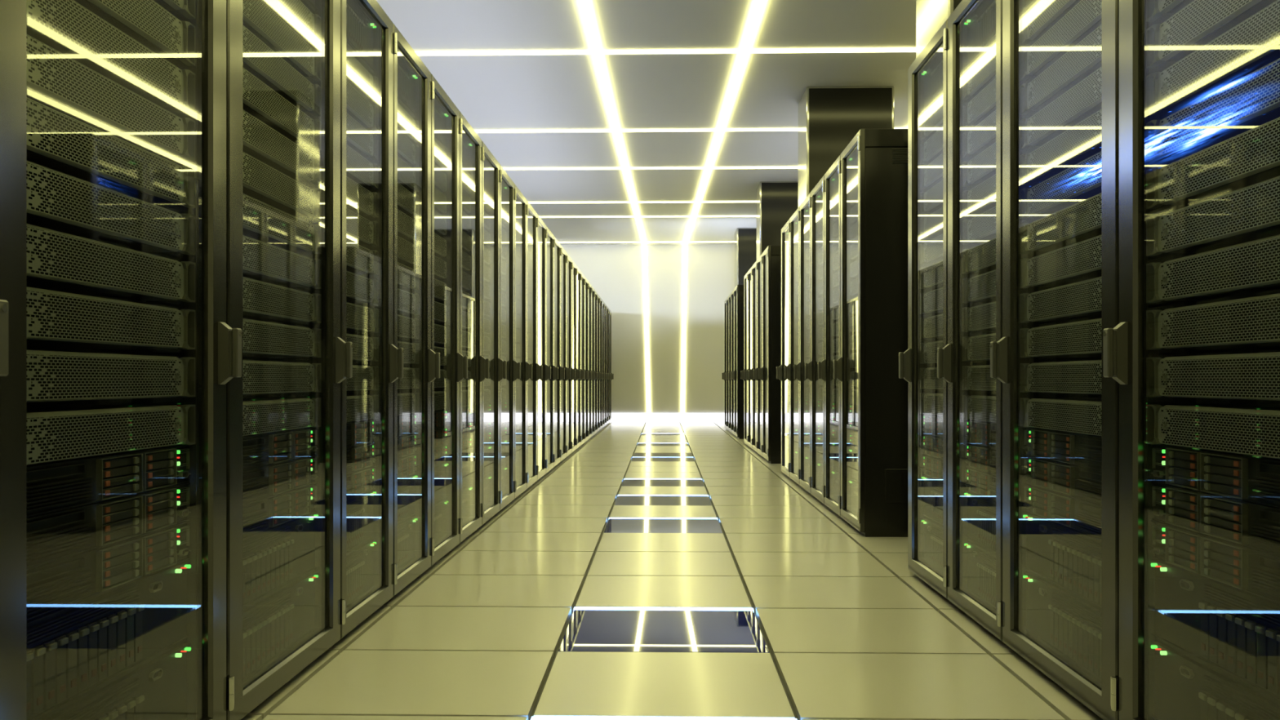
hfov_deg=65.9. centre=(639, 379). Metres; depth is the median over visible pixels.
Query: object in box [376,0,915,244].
ceiling
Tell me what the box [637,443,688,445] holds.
floor panel
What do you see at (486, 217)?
server
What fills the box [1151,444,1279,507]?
server
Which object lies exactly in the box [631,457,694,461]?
floor panel
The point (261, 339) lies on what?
server
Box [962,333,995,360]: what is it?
server
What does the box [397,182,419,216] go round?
server
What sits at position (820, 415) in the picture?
server
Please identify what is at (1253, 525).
server
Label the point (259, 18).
server
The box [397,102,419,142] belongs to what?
server
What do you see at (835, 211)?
server
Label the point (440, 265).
server
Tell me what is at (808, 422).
server
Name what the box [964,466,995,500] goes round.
server
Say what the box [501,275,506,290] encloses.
server
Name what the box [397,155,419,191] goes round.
server
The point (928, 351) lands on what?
server
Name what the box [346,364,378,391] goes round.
server
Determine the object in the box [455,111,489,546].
tall cabinet
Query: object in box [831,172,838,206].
server
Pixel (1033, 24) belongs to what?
server
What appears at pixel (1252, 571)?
server
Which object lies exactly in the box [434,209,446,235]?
server
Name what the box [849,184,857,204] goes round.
server
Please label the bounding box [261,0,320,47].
server
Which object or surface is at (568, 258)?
tall cabinet
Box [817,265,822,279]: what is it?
server
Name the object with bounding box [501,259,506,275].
server
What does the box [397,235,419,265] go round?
server
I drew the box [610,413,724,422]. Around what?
light
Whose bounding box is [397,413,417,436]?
server
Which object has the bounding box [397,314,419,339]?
server
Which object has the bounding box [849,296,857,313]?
server
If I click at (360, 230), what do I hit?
server
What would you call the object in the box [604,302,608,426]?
tall cabinet
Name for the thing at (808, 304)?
server
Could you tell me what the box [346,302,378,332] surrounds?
server
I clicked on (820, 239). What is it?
server
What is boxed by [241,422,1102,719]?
floor
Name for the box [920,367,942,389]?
server
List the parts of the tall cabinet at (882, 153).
handle, mounting rail, door, corner post, panel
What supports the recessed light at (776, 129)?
in the ceiling
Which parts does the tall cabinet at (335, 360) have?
mounting rail, handle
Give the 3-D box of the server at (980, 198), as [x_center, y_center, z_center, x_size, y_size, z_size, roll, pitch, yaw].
[1.495,-0.630,3.306,0.692,0.088,0.443,0,0,1]
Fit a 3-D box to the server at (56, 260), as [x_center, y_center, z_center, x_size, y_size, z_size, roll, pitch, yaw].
[-1.331,-0.214,1.873,0.692,0.088,0.613,0,0,1]
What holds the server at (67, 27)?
on the server at (55, 80)
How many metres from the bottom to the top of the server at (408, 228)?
0.088 m
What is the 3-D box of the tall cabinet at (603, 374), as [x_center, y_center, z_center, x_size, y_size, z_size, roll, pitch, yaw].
[-1.111,-0.248,15.976,1.046,2.160,0.602,0,0,1]
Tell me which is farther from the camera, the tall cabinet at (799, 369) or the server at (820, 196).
the tall cabinet at (799, 369)
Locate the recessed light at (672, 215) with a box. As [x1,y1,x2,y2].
[539,215,756,217]
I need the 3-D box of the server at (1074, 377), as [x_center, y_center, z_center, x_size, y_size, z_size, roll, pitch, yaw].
[1.480,-0.006,2.649,0.692,0.088,0.613,0,0,1]
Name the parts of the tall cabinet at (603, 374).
glass pane, door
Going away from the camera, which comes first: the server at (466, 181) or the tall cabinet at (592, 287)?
the server at (466, 181)
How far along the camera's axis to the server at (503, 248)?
6.44 m
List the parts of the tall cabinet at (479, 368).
door, mounting rail, handle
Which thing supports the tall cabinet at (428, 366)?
on the floor
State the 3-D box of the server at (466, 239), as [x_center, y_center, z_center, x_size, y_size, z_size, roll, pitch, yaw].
[-1.259,-0.734,5.152,0.686,0.088,0.435,0,0,1]
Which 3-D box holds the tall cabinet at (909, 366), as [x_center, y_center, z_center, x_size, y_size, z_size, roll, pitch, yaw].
[1.612,-0.248,3.905,1.046,2.160,0.586,0,0,1]
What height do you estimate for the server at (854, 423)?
0.082 m
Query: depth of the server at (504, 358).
6.42 m
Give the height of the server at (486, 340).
0.088 m
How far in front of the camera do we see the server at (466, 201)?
5.20 m
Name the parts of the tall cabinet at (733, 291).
door, glass pane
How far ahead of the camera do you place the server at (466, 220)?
5.20 m
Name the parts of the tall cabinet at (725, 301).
door, glass pane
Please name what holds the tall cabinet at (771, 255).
on the floor
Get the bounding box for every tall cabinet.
[0,0,241,719]
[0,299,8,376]
[226,0,352,719]
[333,0,404,645]
[387,23,440,601]
[426,73,467,570]
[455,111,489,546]
[476,140,506,529]
[497,164,520,512]
[511,183,532,502]
[526,200,542,488]
[536,213,551,481]
[546,226,558,473]
[553,235,564,467]
[557,245,570,464]
[566,253,575,457]
[571,259,580,453]
[576,266,584,448]
[578,271,587,447]
[582,276,591,444]
[586,282,594,440]
[591,285,597,436]
[594,289,599,434]
[596,293,602,432]
[600,297,604,430]
[601,299,606,428]
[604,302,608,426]
[604,304,610,426]
[608,307,612,422]
[608,310,613,423]
[721,299,726,428]
[724,296,728,431]
[726,293,732,433]
[728,288,734,435]
[731,284,744,439]
[740,272,750,447]
[744,266,754,450]
[748,261,757,453]
[753,253,764,458]
[758,245,781,463]
[776,219,793,480]
[784,207,800,486]
[793,192,814,497]
[804,175,826,506]
[817,154,844,519]
[833,128,907,537]
[898,19,955,605]
[937,0,1011,648]
[990,0,1119,719]
[1102,0,1279,719]
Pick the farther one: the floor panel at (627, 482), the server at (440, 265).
the floor panel at (627, 482)
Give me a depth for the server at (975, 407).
3.36 m
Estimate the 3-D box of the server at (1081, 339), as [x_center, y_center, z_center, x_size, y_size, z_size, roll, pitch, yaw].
[1.480,-0.110,2.649,0.692,0.088,0.613,0,0,1]
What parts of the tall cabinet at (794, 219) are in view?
handle, door, glass pane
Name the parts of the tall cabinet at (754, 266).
handle, door, glass pane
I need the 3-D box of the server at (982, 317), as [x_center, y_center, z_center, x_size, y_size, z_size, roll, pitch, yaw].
[1.495,-0.214,3.306,0.692,0.088,0.443,0,0,1]
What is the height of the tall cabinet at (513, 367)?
2.160 m
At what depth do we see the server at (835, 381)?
6.17 m
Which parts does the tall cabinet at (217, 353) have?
mounting rail, handle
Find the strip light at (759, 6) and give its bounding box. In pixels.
[680,0,767,413]
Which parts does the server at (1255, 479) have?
eject lever, eject lever, eject lever, eject lever, eject lever, eject lever, eject lever, eject lever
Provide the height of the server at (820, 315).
0.088 m
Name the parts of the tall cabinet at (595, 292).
glass pane, door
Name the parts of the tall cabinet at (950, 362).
handle, mounting rail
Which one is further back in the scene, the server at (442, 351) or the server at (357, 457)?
the server at (442, 351)
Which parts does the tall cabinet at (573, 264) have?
glass pane, door, handle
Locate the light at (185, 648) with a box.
[184,647,191,650]
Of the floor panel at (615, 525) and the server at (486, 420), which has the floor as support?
the floor panel at (615, 525)
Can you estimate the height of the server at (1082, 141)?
0.088 m
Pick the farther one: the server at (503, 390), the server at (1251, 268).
the server at (503, 390)
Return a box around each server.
[26,0,195,113]
[26,34,195,160]
[26,97,195,208]
[26,160,195,255]
[26,223,195,302]
[26,286,195,349]
[26,350,195,402]
[26,404,195,466]
[26,444,191,517]
[26,483,191,568]
[26,521,191,620]
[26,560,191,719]
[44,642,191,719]
[73,0,195,66]
[153,0,195,18]
[243,0,320,81]
[243,25,320,115]
[243,67,320,150]
[243,110,320,185]
[243,151,320,219]
[243,193,320,253]
[243,235,320,288]
[243,276,320,323]
[243,318,320,357]
[243,360,320,395]
[243,397,320,436]
[243,426,318,470]
[243,455,318,504]
[243,483,317,538]
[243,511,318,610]
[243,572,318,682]
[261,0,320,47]
[300,0,317,12]
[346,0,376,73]
[346,48,378,102]
[346,80,378,131]
[346,112,378,159]
[346,144,378,188]
[346,176,378,217]
[346,208,378,246]
[346,239,378,275]
[346,271,378,303]
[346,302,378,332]
[346,333,378,361]
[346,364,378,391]
[346,394,378,422]
[346,419,375,448]
[346,442,375,473]
[346,466,375,499]
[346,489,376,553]
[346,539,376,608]
[397,53,417,117]
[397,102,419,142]
[397,128,419,167]
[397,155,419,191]
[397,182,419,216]
[397,208,419,240]
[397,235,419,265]
[397,262,419,289]
[397,288,419,315]
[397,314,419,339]
[397,341,419,364]
[397,367,419,389]
[397,392,419,415]
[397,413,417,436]
[397,433,417,458]
[397,453,417,479]
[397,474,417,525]
[397,516,417,571]
[434,98,448,151]
[434,141,446,169]
[434,164,446,191]
[434,186,446,213]
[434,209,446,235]
[434,232,446,257]
[434,255,446,279]
[434,278,446,300]
[434,301,446,322]
[434,324,446,344]
[434,346,446,365]
[434,368,446,387]
[434,391,446,410]
[434,408,447,429]
[434,426,447,447]
[434,444,447,466]
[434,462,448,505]
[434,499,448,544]
[462,133,472,176]
[462,169,471,193]
[462,190,471,213]
[462,210,471,232]
[462,230,471,251]
[462,250,471,271]
[462,271,471,290]
[462,290,471,309]
[462,310,471,328]
[462,330,471,347]
[462,350,471,367]
[462,370,471,386]
[462,390,471,406]
[462,405,471,422]
[462,421,471,439]
[462,436,471,455]
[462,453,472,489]
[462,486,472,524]
[484,160,491,196]
[484,193,490,212]
[484,211,490,230]
[484,229,490,247]
[484,247,490,264]
[484,265,490,281]
[484,282,490,299]
[484,300,490,316]
[484,318,490,333]
[484,335,490,351]
[484,353,490,368]
[484,372,490,386]
[484,388,490,404]
[484,403,490,417]
[484,417,490,432]
[484,431,490,447]
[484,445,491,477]
[484,475,491,508]
[501,182,506,213]
[501,211,506,227]
[501,227,506,244]
[501,243,506,259]
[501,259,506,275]
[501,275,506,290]
[501,292,506,306]
[501,307,506,322]
[501,324,506,337]
[501,340,506,354]
[501,355,506,361]
[501,377,506,385]
[501,387,506,401]
[501,400,506,414]
[501,413,506,427]
[501,426,506,440]
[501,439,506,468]
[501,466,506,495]
[515,200,519,484]
[805,207,809,233]
[805,398,809,409]
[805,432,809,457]
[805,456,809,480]
[806,232,809,246]
[806,246,809,260]
[806,260,809,274]
[806,275,809,287]
[806,288,809,301]
[806,302,809,315]
[806,316,809,328]
[806,331,809,342]
[806,345,809,356]
[806,386,809,398]
[806,409,809,421]
[806,421,809,432]
[817,191,822,221]
[817,219,822,235]
[817,235,822,249]
[817,249,822,265]
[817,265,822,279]
[817,280,822,294]
[817,296,822,310]
[817,311,822,324]
[817,326,822,340]
[817,342,822,355]
[817,377,822,385]
[817,387,822,399]
[817,400,822,413]
[817,412,822,425]
[817,424,822,437]
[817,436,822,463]
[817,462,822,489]
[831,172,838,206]
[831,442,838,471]
[831,470,838,501]
[832,204,838,221]
[832,220,838,237]
[832,237,838,254]
[832,254,838,271]
[832,271,838,287]
[832,288,838,303]
[832,305,838,319]
[832,321,838,336]
[832,337,838,352]
[832,355,838,368]
[832,373,838,385]
[832,388,838,402]
[832,402,838,416]
[832,415,838,429]
[832,428,838,443]
[848,149,857,188]
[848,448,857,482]
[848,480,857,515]
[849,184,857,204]
[849,203,857,223]
[849,222,857,241]
[849,240,857,259]
[849,259,857,277]
[849,278,857,295]
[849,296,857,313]
[849,315,857,332]
[849,333,857,350]
[849,352,857,368]
[849,370,857,386]
[849,389,857,404]
[849,404,857,420]
[849,418,857,435]
[849,433,857,450]
[920,98,942,139]
[920,125,942,164]
[920,152,942,189]
[920,179,942,214]
[920,207,942,239]
[920,233,942,264]
[920,260,942,288]
[920,287,942,314]
[920,313,942,338]
[920,340,942,364]
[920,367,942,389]
[920,392,942,416]
[921,48,942,114]
[921,413,942,437]
[921,434,942,459]
[921,454,942,481]
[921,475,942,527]
[921,518,942,573]
[962,45,995,99]
[962,78,995,128]
[962,110,995,158]
[962,142,995,186]
[962,173,995,216]
[962,206,995,244]
[962,237,995,274]
[962,269,995,302]
[962,301,995,332]
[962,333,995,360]
[962,364,995,391]
[962,395,995,422]
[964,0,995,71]
[964,419,995,448]
[964,443,995,474]
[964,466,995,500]
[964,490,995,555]
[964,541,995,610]
[1019,0,1080,45]
[1019,0,1101,80]
[1019,24,1101,115]
[1019,66,1101,150]
[1019,109,1101,184]
[1019,151,1101,218]
[1019,193,1101,253]
[1019,235,1101,288]
[1019,276,1101,323]
[1019,318,1101,357]
[1019,360,1101,395]
[1019,397,1101,436]
[1022,427,1101,471]
[1022,483,1101,538]
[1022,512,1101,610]
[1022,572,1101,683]
[1023,0,1040,11]
[1023,455,1101,504]
[1146,0,1194,22]
[1146,0,1277,68]
[1146,0,1279,115]
[1146,57,1279,162]
[1146,116,1279,208]
[1146,175,1279,256]
[1146,234,1279,302]
[1146,293,1279,350]
[1146,351,1279,400]
[1146,404,1279,459]
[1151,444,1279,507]
[1151,482,1279,555]
[1151,520,1279,604]
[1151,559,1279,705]
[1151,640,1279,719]
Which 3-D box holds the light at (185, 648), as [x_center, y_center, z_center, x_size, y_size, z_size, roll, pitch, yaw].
[-0.990,0.590,2.160,0.011,0.008,0.008,0,0,1]
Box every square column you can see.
[734,227,756,288]
[756,181,798,259]
[798,86,893,207]
[915,0,961,57]
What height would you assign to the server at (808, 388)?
0.088 m
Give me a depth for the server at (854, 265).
5.58 m
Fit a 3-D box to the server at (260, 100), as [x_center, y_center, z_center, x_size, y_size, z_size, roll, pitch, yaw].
[-1.313,-0.734,2.673,0.692,0.088,0.613,0,0,1]
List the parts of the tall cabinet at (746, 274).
handle, door, glass pane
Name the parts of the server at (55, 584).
eject lever, eject lever, eject lever, eject lever, eject lever, eject lever, eject lever, eject lever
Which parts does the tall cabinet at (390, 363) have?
mounting rail, handle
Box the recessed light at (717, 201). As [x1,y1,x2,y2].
[528,200,756,203]
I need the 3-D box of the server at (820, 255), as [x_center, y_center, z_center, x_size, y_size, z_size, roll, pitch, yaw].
[1.575,-0.838,6.647,0.686,0.088,0.435,0,0,1]
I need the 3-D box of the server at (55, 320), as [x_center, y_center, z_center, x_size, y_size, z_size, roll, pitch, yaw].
[-1.331,-0.110,1.873,0.692,0.088,0.613,0,0,1]
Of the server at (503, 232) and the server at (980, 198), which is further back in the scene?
the server at (503, 232)
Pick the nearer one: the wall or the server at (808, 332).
the server at (808, 332)
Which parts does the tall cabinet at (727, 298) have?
door, glass pane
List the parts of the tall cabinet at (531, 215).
glass pane, door, handle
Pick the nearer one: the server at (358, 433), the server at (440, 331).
the server at (358, 433)
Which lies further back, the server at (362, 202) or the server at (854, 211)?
the server at (854, 211)
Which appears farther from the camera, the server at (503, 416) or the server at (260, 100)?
the server at (503, 416)
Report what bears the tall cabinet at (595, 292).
on the floor
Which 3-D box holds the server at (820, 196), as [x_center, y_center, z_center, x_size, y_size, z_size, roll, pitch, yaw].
[1.565,-1.194,6.652,0.667,0.177,0.445,0,0,1]
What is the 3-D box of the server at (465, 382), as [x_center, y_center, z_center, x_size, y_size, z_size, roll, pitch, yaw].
[-1.259,-0.006,5.152,0.686,0.088,0.435,0,0,1]
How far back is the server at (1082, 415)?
2.68 m
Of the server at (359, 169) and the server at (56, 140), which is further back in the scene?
the server at (359, 169)
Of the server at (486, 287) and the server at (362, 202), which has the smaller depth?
the server at (362, 202)
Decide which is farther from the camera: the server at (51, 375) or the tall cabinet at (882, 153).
the tall cabinet at (882, 153)
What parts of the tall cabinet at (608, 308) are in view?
glass pane, door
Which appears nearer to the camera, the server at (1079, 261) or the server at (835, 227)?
the server at (1079, 261)
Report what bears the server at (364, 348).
on the server at (364, 377)
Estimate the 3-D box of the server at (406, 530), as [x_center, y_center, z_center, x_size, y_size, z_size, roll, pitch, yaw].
[-1.276,0.668,3.957,0.667,0.177,0.445,0,0,1]
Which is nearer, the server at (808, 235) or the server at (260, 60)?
the server at (260, 60)
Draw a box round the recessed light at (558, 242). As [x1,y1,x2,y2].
[558,241,734,243]
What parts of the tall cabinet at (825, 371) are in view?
handle, mounting rail, door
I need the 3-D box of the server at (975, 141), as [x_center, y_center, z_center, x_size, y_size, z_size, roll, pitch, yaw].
[1.495,-0.838,3.306,0.692,0.088,0.443,0,0,1]
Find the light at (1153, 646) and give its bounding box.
[1151,644,1157,648]
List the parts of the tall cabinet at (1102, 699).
handle, mounting rail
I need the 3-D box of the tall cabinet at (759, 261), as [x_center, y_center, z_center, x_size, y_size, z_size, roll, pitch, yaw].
[1.766,-0.248,10.620,1.046,2.160,0.582,0,0,1]
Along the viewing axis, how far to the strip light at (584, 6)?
10.57 m
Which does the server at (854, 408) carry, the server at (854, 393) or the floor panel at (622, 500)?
the server at (854, 393)
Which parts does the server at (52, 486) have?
eject lever, eject lever, eject lever, eject lever, eject lever, eject lever, eject lever, eject lever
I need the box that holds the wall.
[560,244,734,422]
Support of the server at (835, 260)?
on the server at (835, 277)
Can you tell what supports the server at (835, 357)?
on the server at (835, 381)
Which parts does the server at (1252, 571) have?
eject lever, eject lever, eject lever, eject lever, eject lever, eject lever, eject lever, eject lever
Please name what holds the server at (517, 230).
in the tall cabinet at (526, 368)
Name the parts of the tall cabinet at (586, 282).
glass pane, door, handle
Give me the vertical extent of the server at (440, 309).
0.088 m
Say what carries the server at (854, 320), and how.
on the server at (854, 338)
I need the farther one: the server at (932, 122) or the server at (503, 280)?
the server at (503, 280)
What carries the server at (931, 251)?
on the server at (931, 276)
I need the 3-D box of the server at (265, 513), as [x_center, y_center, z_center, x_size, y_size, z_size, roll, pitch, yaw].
[-1.306,0.354,2.674,0.667,0.082,0.615,0,0,1]
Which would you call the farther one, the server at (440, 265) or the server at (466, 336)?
the server at (466, 336)
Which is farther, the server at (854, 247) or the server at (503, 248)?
the server at (503, 248)
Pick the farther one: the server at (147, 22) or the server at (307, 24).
the server at (307, 24)
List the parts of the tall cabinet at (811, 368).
handle, door, mounting rail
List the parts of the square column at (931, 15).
panel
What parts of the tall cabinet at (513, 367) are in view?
mounting rail, door, handle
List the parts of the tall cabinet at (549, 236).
glass pane, door, handle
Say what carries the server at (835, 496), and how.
in the tall cabinet at (825, 371)
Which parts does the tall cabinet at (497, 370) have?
door, mounting rail, handle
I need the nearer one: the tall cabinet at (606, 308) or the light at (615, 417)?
the tall cabinet at (606, 308)
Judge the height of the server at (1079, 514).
0.082 m
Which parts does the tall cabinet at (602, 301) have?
door, glass pane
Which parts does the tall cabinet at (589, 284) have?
glass pane, door, handle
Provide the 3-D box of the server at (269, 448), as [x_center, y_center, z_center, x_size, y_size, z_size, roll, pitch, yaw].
[-1.306,0.185,2.674,0.667,0.082,0.615,0,0,1]
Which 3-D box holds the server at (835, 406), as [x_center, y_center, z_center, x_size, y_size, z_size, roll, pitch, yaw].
[1.552,0.185,6.072,0.666,0.082,0.445,0,0,1]
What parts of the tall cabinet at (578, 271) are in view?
door, glass pane, handle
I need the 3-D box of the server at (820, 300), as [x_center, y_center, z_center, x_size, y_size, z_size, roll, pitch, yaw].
[1.575,-0.526,6.647,0.686,0.088,0.435,0,0,1]
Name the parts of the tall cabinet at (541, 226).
glass pane, door, handle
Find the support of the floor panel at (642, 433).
on the floor
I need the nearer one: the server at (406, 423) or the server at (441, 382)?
the server at (406, 423)
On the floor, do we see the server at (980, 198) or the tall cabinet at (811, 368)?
the tall cabinet at (811, 368)
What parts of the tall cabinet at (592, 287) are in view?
door, glass pane, handle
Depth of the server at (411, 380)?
4.04 m
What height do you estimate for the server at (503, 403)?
0.082 m
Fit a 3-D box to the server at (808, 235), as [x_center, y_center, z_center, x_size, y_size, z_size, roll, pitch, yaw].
[1.588,-1.046,7.227,0.686,0.088,0.435,0,0,1]
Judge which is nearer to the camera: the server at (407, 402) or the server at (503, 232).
the server at (407, 402)
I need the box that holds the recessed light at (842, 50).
[415,48,915,55]
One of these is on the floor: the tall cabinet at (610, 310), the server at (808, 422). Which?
the tall cabinet at (610, 310)
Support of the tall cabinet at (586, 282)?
on the floor
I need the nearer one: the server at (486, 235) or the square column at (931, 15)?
the square column at (931, 15)
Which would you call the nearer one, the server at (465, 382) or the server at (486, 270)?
the server at (465, 382)
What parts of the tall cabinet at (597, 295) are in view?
glass pane, door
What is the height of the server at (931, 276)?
0.088 m
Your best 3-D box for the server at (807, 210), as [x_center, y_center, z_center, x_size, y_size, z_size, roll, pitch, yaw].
[1.578,-1.194,7.232,0.667,0.177,0.445,0,0,1]
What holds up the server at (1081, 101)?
on the server at (1082, 141)
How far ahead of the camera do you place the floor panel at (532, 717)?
2.42 m
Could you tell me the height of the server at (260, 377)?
0.088 m
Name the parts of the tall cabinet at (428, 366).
mounting rail, handle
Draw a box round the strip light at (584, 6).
[577,0,650,413]
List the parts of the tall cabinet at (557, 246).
glass pane, door, handle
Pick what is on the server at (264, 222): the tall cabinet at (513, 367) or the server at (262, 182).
the server at (262, 182)
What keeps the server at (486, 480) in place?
in the tall cabinet at (497, 370)
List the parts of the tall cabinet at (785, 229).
handle, door, glass pane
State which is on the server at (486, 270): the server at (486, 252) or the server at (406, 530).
the server at (486, 252)
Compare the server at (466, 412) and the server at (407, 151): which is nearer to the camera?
the server at (407, 151)
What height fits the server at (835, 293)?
0.088 m
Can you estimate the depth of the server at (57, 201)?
1.83 m
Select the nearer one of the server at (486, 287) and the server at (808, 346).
the server at (486, 287)
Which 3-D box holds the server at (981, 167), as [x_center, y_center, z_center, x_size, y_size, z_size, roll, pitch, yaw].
[1.495,-0.734,3.306,0.692,0.088,0.443,0,0,1]
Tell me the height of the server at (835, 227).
0.088 m
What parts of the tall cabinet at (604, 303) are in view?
glass pane, door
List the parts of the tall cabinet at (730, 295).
door, glass pane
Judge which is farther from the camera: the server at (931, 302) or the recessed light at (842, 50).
the recessed light at (842, 50)
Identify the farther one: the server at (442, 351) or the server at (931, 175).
the server at (442, 351)
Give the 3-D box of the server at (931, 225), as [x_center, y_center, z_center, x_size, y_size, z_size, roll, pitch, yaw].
[1.509,-0.630,3.890,0.692,0.088,0.443,0,0,1]
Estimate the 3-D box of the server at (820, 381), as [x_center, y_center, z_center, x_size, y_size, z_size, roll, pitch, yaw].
[1.575,-0.006,6.647,0.686,0.088,0.435,0,0,1]
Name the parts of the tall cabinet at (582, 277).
glass pane, door, handle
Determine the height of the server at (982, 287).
0.088 m
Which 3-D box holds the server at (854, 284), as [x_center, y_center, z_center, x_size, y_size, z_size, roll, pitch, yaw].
[1.548,-0.526,5.487,0.686,0.088,0.435,0,0,1]
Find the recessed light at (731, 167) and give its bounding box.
[502,166,798,169]
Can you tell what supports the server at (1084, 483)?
on the server at (1079, 514)
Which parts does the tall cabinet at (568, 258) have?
glass pane, door, handle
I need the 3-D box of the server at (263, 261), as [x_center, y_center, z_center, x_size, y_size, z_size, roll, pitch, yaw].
[-1.313,-0.318,2.673,0.692,0.088,0.613,0,0,1]
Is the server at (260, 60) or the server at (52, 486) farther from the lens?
the server at (260, 60)
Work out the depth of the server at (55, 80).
1.83 m
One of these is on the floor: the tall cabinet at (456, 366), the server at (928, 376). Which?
the tall cabinet at (456, 366)
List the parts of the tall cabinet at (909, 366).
handle, mounting rail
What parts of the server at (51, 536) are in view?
eject lever, eject lever, eject lever, eject lever, eject lever, eject lever, eject lever, eject lever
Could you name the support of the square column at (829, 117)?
on the floor
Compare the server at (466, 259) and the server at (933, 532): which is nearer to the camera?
the server at (933, 532)
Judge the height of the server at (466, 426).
0.082 m
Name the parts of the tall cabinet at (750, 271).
handle, door, glass pane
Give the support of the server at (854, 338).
on the server at (854, 356)
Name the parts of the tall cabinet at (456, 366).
door, mounting rail, handle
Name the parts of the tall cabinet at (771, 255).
handle, glass pane, door, corner post, panel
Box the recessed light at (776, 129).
[475,128,907,133]
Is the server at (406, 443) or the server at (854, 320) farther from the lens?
the server at (854, 320)
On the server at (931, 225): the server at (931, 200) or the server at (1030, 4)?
the server at (931, 200)
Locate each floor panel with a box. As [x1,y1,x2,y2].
[530,716,796,719]
[558,607,768,653]
[604,517,722,533]
[614,494,711,505]
[622,478,704,486]
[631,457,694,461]
[632,453,693,457]
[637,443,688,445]
[641,433,684,435]
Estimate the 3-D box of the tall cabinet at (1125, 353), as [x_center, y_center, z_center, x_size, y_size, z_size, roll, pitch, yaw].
[1.565,-0.248,1.869,1.046,2.160,0.776,0,0,1]
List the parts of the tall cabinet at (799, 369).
handle, door, mounting rail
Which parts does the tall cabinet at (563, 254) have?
glass pane, door, handle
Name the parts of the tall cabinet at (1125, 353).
handle, door, mounting rail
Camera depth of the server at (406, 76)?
4.00 m
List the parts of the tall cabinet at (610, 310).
glass pane, door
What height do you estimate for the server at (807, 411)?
0.082 m
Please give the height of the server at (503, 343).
0.088 m
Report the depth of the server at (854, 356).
5.56 m
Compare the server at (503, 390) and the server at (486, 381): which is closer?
the server at (486, 381)
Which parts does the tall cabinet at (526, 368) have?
mounting rail, door, handle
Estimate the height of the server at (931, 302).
0.088 m
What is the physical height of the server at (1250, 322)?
0.088 m
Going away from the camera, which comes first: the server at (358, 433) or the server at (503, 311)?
the server at (358, 433)
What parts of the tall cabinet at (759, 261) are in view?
handle, door, glass pane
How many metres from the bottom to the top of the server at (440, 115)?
0.177 m
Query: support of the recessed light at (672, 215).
in the ceiling
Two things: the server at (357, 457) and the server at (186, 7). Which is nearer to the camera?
the server at (186, 7)
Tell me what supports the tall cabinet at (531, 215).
on the floor
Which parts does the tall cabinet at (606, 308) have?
door, glass pane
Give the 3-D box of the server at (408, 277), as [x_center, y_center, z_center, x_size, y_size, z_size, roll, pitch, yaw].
[-1.284,-0.422,3.956,0.692,0.088,0.443,0,0,1]
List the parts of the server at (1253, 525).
eject lever, eject lever, eject lever, eject lever, eject lever, eject lever, eject lever, eject lever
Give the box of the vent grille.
[893,148,907,163]
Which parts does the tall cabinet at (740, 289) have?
handle, glass pane, door, corner post, panel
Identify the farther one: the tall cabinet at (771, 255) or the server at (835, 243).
the tall cabinet at (771, 255)
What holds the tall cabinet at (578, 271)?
on the floor
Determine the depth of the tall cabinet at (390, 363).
3.60 m

